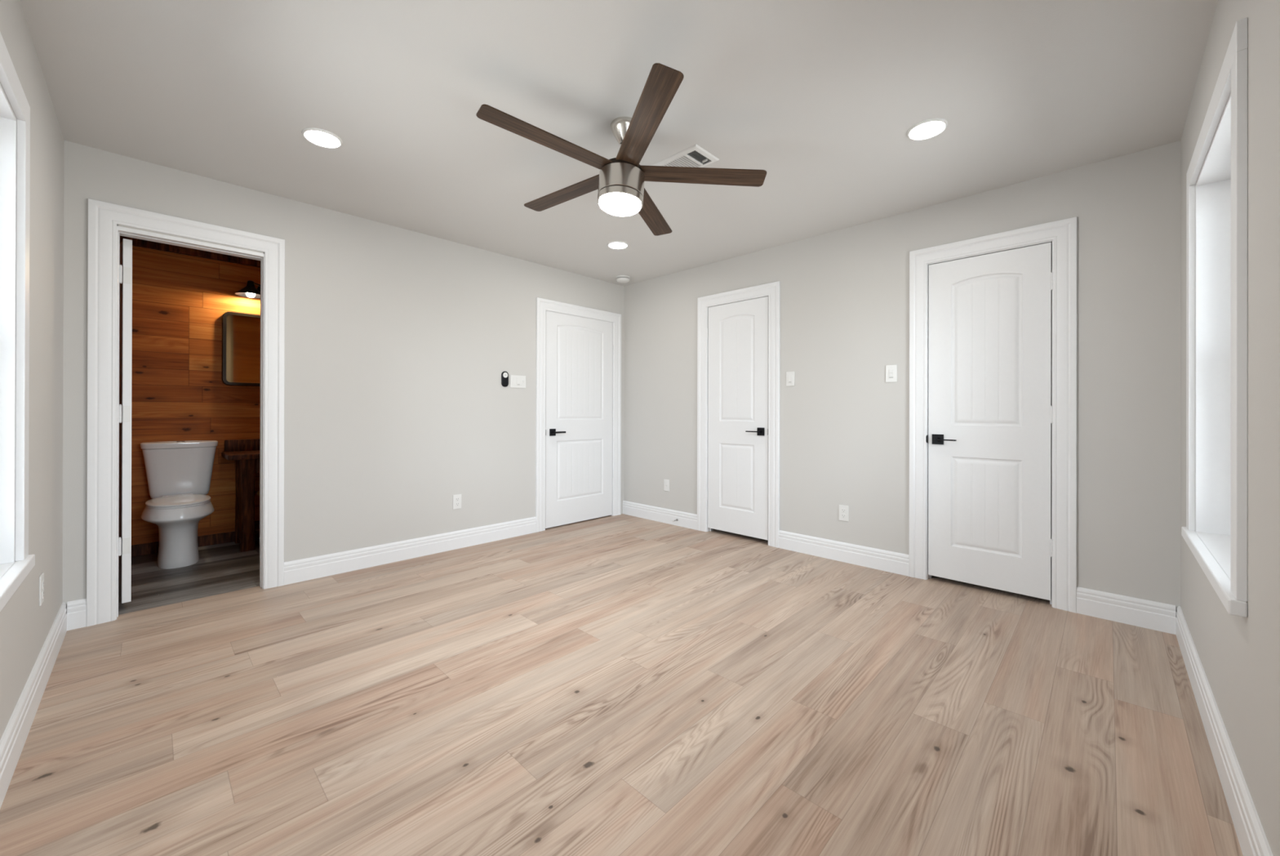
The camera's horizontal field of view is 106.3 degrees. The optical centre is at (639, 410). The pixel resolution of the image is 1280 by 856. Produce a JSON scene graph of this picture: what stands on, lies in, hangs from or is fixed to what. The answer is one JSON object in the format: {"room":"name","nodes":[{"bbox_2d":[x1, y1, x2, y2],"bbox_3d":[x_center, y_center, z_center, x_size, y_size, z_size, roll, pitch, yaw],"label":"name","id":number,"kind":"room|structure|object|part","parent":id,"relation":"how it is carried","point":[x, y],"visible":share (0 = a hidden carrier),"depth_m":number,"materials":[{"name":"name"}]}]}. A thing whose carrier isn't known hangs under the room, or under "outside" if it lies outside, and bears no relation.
{"room":"empty bedroom","nodes":[
{"label":"empty bedroom","id":0,"kind":"room"},
{"bbox_2d":[0,0,64,739],"bbox_3d":[-2.030,-0.126,1.459,5.754,2.440,0.150,0,0,44],"label":"wall","id":1,"kind":"structure","parent":0,"point":[25,625],"depth_m":1.87,"materials":[{"name":"beige paint"}]},
{"bbox_2d":[0,31,35,611],"bbox_3d":[-1.669,-0.247,1.134,1.203,1.538,0.177,0,0,44],"label":"window","id":2,"kind":"structure","parent":1,"relation":"in","point":[15,562],"depth_m":1.52,"materials":[{"name":"white paint"}]},
{"bbox_3d":[-1.655,0.502,1.149,1.203,0.040,0.132,0,0,44],"label":"sill","id":3,"kind":"part","parent":2,"relation":"part of","materials":[{"name":"white paint"}]},
{"bbox_2d":[0,602,66,808],"bbox_3d":[-1.445,1.025,1.000,3.974,0.140,0.016,0,0,44],"label":"baseboard","id":4,"kind":"structure","parent":1,"relation":"attached to","point":[13,739],"depth_m":1.64,"materials":[{"name":"white paint"}]},
{"bbox_2d":[39,572,44,605],"bbox_3d":[-2.367,0.706,1.897,0.070,0.114,0.009,0,0,44],"label":"power outlet","id":5,"kind":"object","parent":1,"relation":"attached to","point":[42,575],"visible":1,"depth_m":1.89,"materials":[{"name":"white plastic"}]},
{"bbox_2d":[41,588,44,598],"bbox_3d":[-2.365,0.725,1.899,0.033,0.029,0.003,0,0,44],"label":"socket","id":6,"kind":"object","parent":5,"relation":"attached to","point":[42,589],"depth_m":1.89,"materials":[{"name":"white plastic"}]},
{"bbox_2d":[41,578,44,588],"bbox_3d":[-2.365,0.686,1.899,0.033,0.029,0.003,0,0,44],"label":"socket","id":7,"kind":"object","parent":5,"relation":"attached to","point":[42,580],"depth_m":1.89,"materials":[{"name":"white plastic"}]},
{"bbox_2d":[118,537,259,614],"bbox_3d":[-2.797,1.095,3.609,1.455,0.001,1.859,0,0,44],"label":"floor","id":8,"kind":"structure","parent":0,"point":[220,568],"depth_m":3.14,"materials":[{"name":"grey wood"}]},
{"bbox_2d":[140,440,217,568],"bbox_3d":[-3.364,0.665,3.520,0.717,0.858,0.434,0,0,44],"label":"toilet","id":9,"kind":"object","parent":8,"relation":"on","point":[179,473],"visible":1,"depth_m":3.53,"materials":[{"name":"white ceramic"}]},
{"bbox_3d":[-3.336,0.880,3.467,0.604,0.428,0.382,0,0,44],"label":"bowl","id":10,"kind":"part","parent":9,"relation":"part of","materials":[{"name":"white ceramic"}]},
{"bbox_3d":[-3.322,0.659,3.454,0.490,0.013,0.336,0,0,44],"label":"seat","id":11,"kind":"part","parent":9,"relation":"part of","materials":[{"name":"white ceramic"}]},
{"bbox_3d":[-3.322,0.642,3.454,0.496,0.022,0.340,0,0,44],"label":"seat lid","id":12,"kind":"part","parent":9,"relation":"part of","materials":[{"name":"white ceramic"}]},
{"bbox_3d":[-3.547,0.261,3.700,0.202,0.044,0.434,0,0,44],"label":"tank lid","id":13,"kind":"part","parent":9,"relation":"part of","materials":[{"name":"white ceramic"}]},
{"bbox_3d":[-3.552,0.472,3.704,0.190,0.377,0.414,0,0,44],"label":"tank","id":14,"kind":"part","parent":9,"relation":"part of","materials":[{"name":"white ceramic"}]},
{"bbox_2d":[221,438,259,551],"bbox_3d":[-2.996,0.669,4.096,0.462,0.852,0.842,0,0,44],"label":"bathroom vanity","id":15,"kind":"object","parent":8,"relation":"on","point":[245,452],"visible":0.46,"depth_m":3.77,"materials":[{"name":"brown wood"}]},
{"bbox_3d":[-3.323,0.737,4.003,0.092,0.716,0.092,0,0,44],"label":"leg","id":16,"kind":"part","parent":15,"relation":"part of","materials":[{"name":"brown wood"}]},
{"bbox_3d":[-3.220,0.712,3.879,0.234,0.666,0.025,0,0,44],"label":"panel","id":17,"kind":"part","parent":15,"relation":"part of","materials":[{"name":"brown wood"}]},
{"bbox_2d":[221,449,259,460],"bbox_3d":[-2.996,0.359,4.097,0.462,0.041,0.842,0,0,44],"label":"countertop","id":18,"kind":"structure","parent":15,"relation":"on","point":[255,454],"depth_m":3.74,"materials":[{"name":"brown wood"}]},
{"bbox_3d":[-3.091,0.737,3.776,0.092,0.716,0.092,0,0,44],"label":"leg","id":19,"kind":"part","parent":15,"relation":"part of","materials":[{"name":"brown wood"}]},
{"bbox_2d":[254,520,259,533],"bbox_3d":[-3.003,0.960,4.131,0.370,0.030,0.536,0,0,44],"label":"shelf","id":20,"kind":"object","parent":15,"relation":"attached to","point":[256,522],"depth_m":3.89,"materials":[{"name":"brown wood"}]},
{"bbox_2d":[131,245,260,545],"bbox_3d":[-3.306,-0.113,4.110,0.001,2.245,1.859,0,0,44],"label":"planks","id":21,"kind":"object","parent":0,"point":[180,301],"visible":0.31,"depth_m":3.81,"materials":[{"name":"brown wood"}]},
{"bbox_2d":[222,311,260,386],"bbox_3d":[-3.224,-0.515,4.162,0.042,0.610,0.612,0,0,44],"label":"mirror","id":22,"kind":"object","parent":21,"relation":"attached to","point":[241,331],"visible":0.52,"depth_m":4.02,"materials":[{"name":"brown mirror"}]},
{"bbox_2d":[235,280,260,297],"bbox_3d":[-3.244,-1.016,4.020,0.201,0.158,0.312,0,0,-23],"label":"wall sconce","id":23,"kind":"object","parent":21,"relation":"attached to","point":[250,290],"visible":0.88,"depth_m":3.95,"materials":[{"name":"black metal"}]},
{"bbox_3d":[-3.223,-0.967,3.968,0.060,0.060,0.060,0,0,44],"label":"bulb","id":24,"kind":"part","parent":23,"relation":"part of","materials":[{"name":"white glass"}]},
{"bbox_2d":[132,245,260,545],"bbox_3d":[-3.350,-0.125,4.153,0.100,2.440,1.859,0,0,44],"label":"wall","id":25,"kind":"structure","parent":0,"point":[135,246],"depth_m":3.87,"materials":[{"name":"paint"}]},
{"bbox_2d":[120,235,260,266],"bbox_3d":[-3.290,-1.290,4.098,0.038,0.110,1.835,0,0,44],"label":"trim","id":26,"kind":"structure","parent":25,"relation":"attached to","point":[135,242],"depth_m":3.80,"materials":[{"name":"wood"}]},
{"bbox_2d":[131,531,259,556],"bbox_3d":[-3.304,1.052,4.104,0.012,0.085,1.835,0,0,44],"label":"baseboard","id":27,"kind":"structure","parent":25,"relation":"attached to","point":[224,537],"depth_m":3.87,"materials":[{"name":"brown wood"}]},
{"bbox_2d":[224,438,259,451],"bbox_3d":[-3.141,0.290,4.250,0.040,0.094,0.825,0,0,44],"label":"backsplash","id":28,"kind":"structure","parent":25,"relation":"attached to","point":[233,445],"depth_m":4.02,"materials":[{"name":"brown wood"}]},
{"bbox_2d":[62,140,624,607],"bbox_3d":[-1.522,-0.122,3.846,0.115,2.440,3.974,0,0,44],"label":"wall","id":29,"kind":"structure","parent":0,"point":[399,342],"depth_m":3.38,"materials":[{"name":"beige paint"}]},
{"bbox_2d":[86,198,284,626],"bbox_3d":[-2.777,0.009,2.973,0.728,2.171,0.814,0,0,44],"label":"door frame","id":30,"kind":"structure","parent":29,"relation":"in","point":[109,261],"depth_m":2.61,"materials":[{"name":"white paint"}]},
{"bbox_3d":[-2.810,0.737,2.621,0.002,0.088,0.028,0,0,38],"label":"hinge plate","id":31,"kind":"part","parent":30,"relation":"part of","materials":[{"name":"white plastic"}]},
{"bbox_3d":[-2.808,0.016,2.622,0.002,0.088,0.028,0,0,38],"label":"hinge plate","id":32,"kind":"part","parent":30,"relation":"part of","materials":[{"name":"white plastic"}]},
{"bbox_3d":[-2.807,-0.741,2.623,0.002,0.088,0.028,0,0,38],"label":"hinge plate","id":33,"kind":"part","parent":30,"relation":"part of","materials":[{"name":"white plastic"}]},
{"bbox_2d":[66,516,536,630],"bbox_3d":[-1.899,1.027,3.368,0.016,0.140,2.737,0,0,44],"label":"baseboard","id":34,"kind":"structure","parent":29,"relation":"attached to","point":[317,566],"depth_m":3.43,"materials":[{"name":"white paint"}]},
{"bbox_2d":[453,493,461,509],"bbox_3d":[-1.458,0.725,3.824,0.009,0.114,0.070,0,0,44],"label":"power outlet","id":35,"kind":"object","parent":29,"relation":"attached to","point":[456,498],"visible":1,"depth_m":3.82,"materials":[{"name":"white plastic"}]},
{"bbox_2d":[501,371,508,386],"bbox_3d":[-1.159,-0.272,4.122,0.018,0.134,0.062,0,0,44],"label":"remote","id":36,"kind":"object","parent":29,"relation":"attached to","point":[504,375],"visible":1,"depth_m":4.11,"materials":[{"name":"black plastic"}]},
{"bbox_2d":[510,374,526,387],"bbox_3d":[-1.069,-0.257,4.218,0.014,0.110,0.158,0,0,44],"label":"light switch","id":37,"kind":"object","parent":29,"relation":"attached to","point":[516,381],"visible":1,"depth_m":4.21,"materials":[{"name":"white plastic"}]},
{"bbox_2d":[535,297,621,532],"bbox_3d":[-0.600,0.037,4.749,0.173,2.128,1.050,0,0,44],"label":"door","id":38,"kind":"structure","parent":29,"relation":"in","point":[578,374],"depth_m":4.68,"materials":[{"name":"white paint"}]},
{"bbox_3d":[-0.817,0.201,4.484,0.009,0.065,0.065,0,0,44],"label":"handle","id":39,"kind":"part","parent":38,"relation":"part of","materials":[{"name":"black metal"}]},
{"bbox_3d":[-0.748,0.202,4.486,0.018,0.016,0.124,0,0,44],"label":"handle lever","id":40,"kind":"part","parent":38,"relation":"part of","materials":[{"name":"black metal"}]},
{"bbox_2d":[20,0,1217,285],"bbox_3d":[-0.390,-1.380,3.188,5.824,0.080,4.909,0,0,44],"label":"ceiling","id":41,"kind":"structure","parent":0,"point":[823,97],"depth_m":2.06,"materials":[{"name":"paint"}]},
{"bbox_2d":[301,127,342,147],"bbox_3d":[-1.564,-1.340,2.361,0.170,0.008,0.170,0,0,44],"label":"recessed light","id":42,"kind":"object","parent":41,"relation":"in","point":[318,136],"visible":1,"depth_m":2.35,"materials":[{"name":"white plastic"}]},
{"bbox_2d":[304,130,339,146],"bbox_3d":[-1.564,-1.339,2.361,0.145,0.002,0.145,0,0,44],"label":"diffuser","id":43,"kind":"object","parent":42,"relation":"attached to","point":[322,138],"depth_m":2.36,"materials":[{"name":"white"}]},
{"bbox_2d":[607,240,628,248],"bbox_3d":[-0.180,-1.335,3.869,0.170,0.008,0.170,0,0,44],"label":"recessed light","id":44,"kind":"object","parent":41,"relation":"in","point":[615,244],"visible":1,"depth_m":3.85,"materials":[{"name":"white plastic"}]},
{"bbox_2d":[608,242,626,248],"bbox_3d":[-0.180,-1.334,3.869,0.145,0.002,0.145,0,0,44],"label":"diffuser","id":45,"kind":"object","parent":44,"relation":"attached to","point":[612,245],"depth_m":3.87,"materials":[{"name":"white"}]},
{"bbox_2d":[475,62,766,235],"bbox_3d":[-0.068,-1.137,2.188,1.276,0.409,1.218,0,0,-16],"label":"ceiling fan","id":46,"kind":"object","parent":41,"relation":"hanging from","point":[620,181],"visible":1,"depth_m":2.14,"materials":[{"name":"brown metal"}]},
{"bbox_3d":[-0.388,-1.146,2.031,0.220,0.017,0.586,0,-6,44],"label":"blade","id":47,"kind":"part","parent":46,"relation":"part of","materials":[{"name":"brown wood"}]},
{"bbox_3d":[-0.374,-1.113,2.464,0.580,0.010,0.112,0,0,38],"label":"blade","id":48,"kind":"part","parent":46,"relation":"part of","materials":[{"name":"brown wood"}]},
{"bbox_3d":[-0.081,-1.133,2.237,0.196,0.072,0.196,0,-6,44],"label":"blade mount","id":49,"kind":"part","parent":46,"relation":"part of","materials":[{"name":"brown metal"}]},
{"bbox_3d":[0.019,-1.130,1.883,0.551,0.017,0.375,0,-6,44],"label":"blade","id":50,"kind":"part","parent":46,"relation":"part of","materials":[{"name":"brown wood"}]},
{"bbox_3d":[0.043,-1.078,2.580,0.331,0.017,0.567,0,-6,44],"label":"blade","id":51,"kind":"part","parent":46,"relation":"part of","materials":[{"name":"brown wood"}]},
{"bbox_3d":[0.283,-1.088,2.222,0.494,0.017,0.463,0,-6,44],"label":"blade","id":52,"kind":"part","parent":46,"relation":"part of","materials":[{"name":"brown wood"}]},
{"bbox_2d":[615,275,630,283],"bbox_3d":[-0.171,-1.314,4.803,0.142,0.048,0.142,0,0,44],"label":"smoke detector","id":53,"kind":"object","parent":41,"relation":"attached to","point":[620,278],"visible":1,"depth_m":4.76,"materials":[{"name":"white plastic"}]},
{"bbox_3d":[-0.171,-1.331,4.803,0.142,0.013,0.142,0,0,44],"label":"plate","id":54,"kind":"part","parent":53,"relation":"part of","materials":[{"name":"white plastic"}]},
{"bbox_2d":[652,143,719,167],"bbox_3d":[0.243,-1.330,2.588,0.306,0.020,0.202,0,0,44],"label":"ceiling vent","id":55,"kind":"object","parent":41,"relation":"in","point":[694,156],"visible":0.74,"depth_m":2.54,"materials":[{"name":"white plastic"}]},
{"bbox_2d":[906,118,948,140],"bbox_3d":[1.364,-1.334,2.278,0.170,0.008,0.170,0,0,44],"label":"recessed light","id":56,"kind":"object","parent":41,"relation":"in","point":[926,129],"visible":1,"depth_m":2.27,"materials":[{"name":"white plastic"}]},
{"bbox_2d":[909,121,944,138],"bbox_3d":[1.364,-1.333,2.278,0.145,0.002,0.145,0,0,44],"label":"diffuser","id":57,"kind":"object","parent":56,"relation":"attached to","point":[922,130],"depth_m":2.27,"materials":[{"name":"white"}]},
{"bbox_2d":[0,513,1243,855],"bbox_3d":[0.133,1.100,2.669,4.049,0.001,4.609,0,0,44],"label":"floor","id":58,"kind":"structure","parent":0,"point":[623,684],"depth_m":1.71,"materials":[{"name":"brown wood"}]},
{"bbox_2d":[623,140,1180,616],"bbox_3d":[1.289,-0.116,3.797,3.974,2.440,0.115,0,0,44],"label":"wall","id":59,"kind":"structure","parent":0,"point":[844,428],"depth_m":3.26,"materials":[{"name":"beige paint"}]},
{"bbox_2d":[663,479,669,491],"bbox_3d":[0.260,0.732,4.710,0.070,0.114,0.013,0,0,44],"label":"cable plate","id":60,"kind":"object","parent":59,"relation":"attached to","point":[666,482],"visible":1,"depth_m":4.71,"materials":[{"name":"white plastic"}]},
{"bbox_2d":[697,280,780,547],"bbox_3d":[0.856,0.029,4.179,0.823,2.149,0.173,0,0,44],"label":"door","id":61,"kind":"structure","parent":59,"relation":"in","point":[739,330],"depth_m":4.14,"materials":[{"name":"white paint"}]},
{"bbox_3d":[1.006,0.174,3.990,0.065,0.065,0.009,0,0,44],"label":"handle","id":62,"kind":"part","parent":61,"relation":"part of","materials":[{"name":"black metal"}]},
{"bbox_2d":[786,371,794,386],"bbox_3d":[1.193,-0.253,3.804,0.070,0.114,0.010,0,0,44],"label":"light switch","id":63,"kind":"object","parent":59,"relation":"attached to","point":[789,375],"visible":1,"depth_m":3.80,"materials":[{"name":"white plastic"}]},
{"bbox_2d":[839,504,848,521],"bbox_3d":[1.492,0.749,3.510,0.070,0.114,0.009,0,0,44],"label":"power outlet","id":64,"kind":"object","parent":59,"relation":"attached to","point":[843,509],"visible":1,"depth_m":3.50,"materials":[{"name":"white plastic"}]},
{"bbox_2d":[885,364,897,382],"bbox_3d":[1.723,-0.255,3.286,0.072,0.118,0.011,0,0,44],"label":"light switch","id":65,"kind":"object","parent":59,"relation":"attached to","point":[891,370],"visible":1,"depth_m":3.28,"materials":[{"name":"white plastic"}]},
{"bbox_2d":[622,500,1175,634],"bbox_3d":[1.235,1.034,3.755,3.958,0.140,0.016,0,0,44],"label":"baseboard","id":66,"kind":"structure","parent":59,"relation":"attached to","point":[1148,614],"depth_m":3.28,"materials":[{"name":"white paint"}]},
{"bbox_2d":[909,216,1076,613],"bbox_3d":[2.123,0.021,2.941,0.827,2.167,0.173,0,0,44],"label":"door","id":67,"kind":"structure","parent":59,"relation":"in","point":[993,317],"depth_m":2.89,"materials":[{"name":"white paint"}]},
{"bbox_3d":[1.923,0.184,3.095,0.065,0.065,0.009,0,0,44],"label":"handle","id":68,"kind":"part","parent":67,"relation":"part of","materials":[{"name":"black metal"}]},
{"bbox_3d":[1.924,0.184,3.026,0.122,0.008,0.018,0,0,44],"label":"handle lever","id":69,"kind":"part","parent":67,"relation":"part of","materials":[{"name":"black metal"}]},
{"bbox_2d":[1180,0,1279,855],"bbox_3d":[1.416,-0.119,0.976,0.150,2.440,3.974,0,0,44],"label":"wall","id":70,"kind":"structure","parent":0,"point":[1239,656],"depth_m":1.16,"materials":[{"name":"beige paint"}]},
{"bbox_2d":[1181,17,1248,617],"bbox_3d":[1.983,-0.238,1.584,0.177,1.538,1.116,0,0,44],"label":"window","id":71,"kind":"structure","parent":70,"relation":"in","point":[1215,531],"depth_m":1.89,"materials":[{"name":"white paint"}]},
{"bbox_3d":[1.966,0.510,1.598,0.132,0.040,1.116,0,0,44],"label":"sill","id":72,"kind":"part","parent":71,"relation":"part of","materials":[{"name":"white paint"}]},
{"bbox_2d":[1175,605,1273,855],"bbox_3d":[1.319,1.030,0.997,0.016,0.140,3.843,0,0,44],"label":"baseboard","id":73,"kind":"structure","parent":70,"relation":"attached to","point":[1252,839],"depth_m":1.40,"materials":[{"name":"white paint"}]}
]}

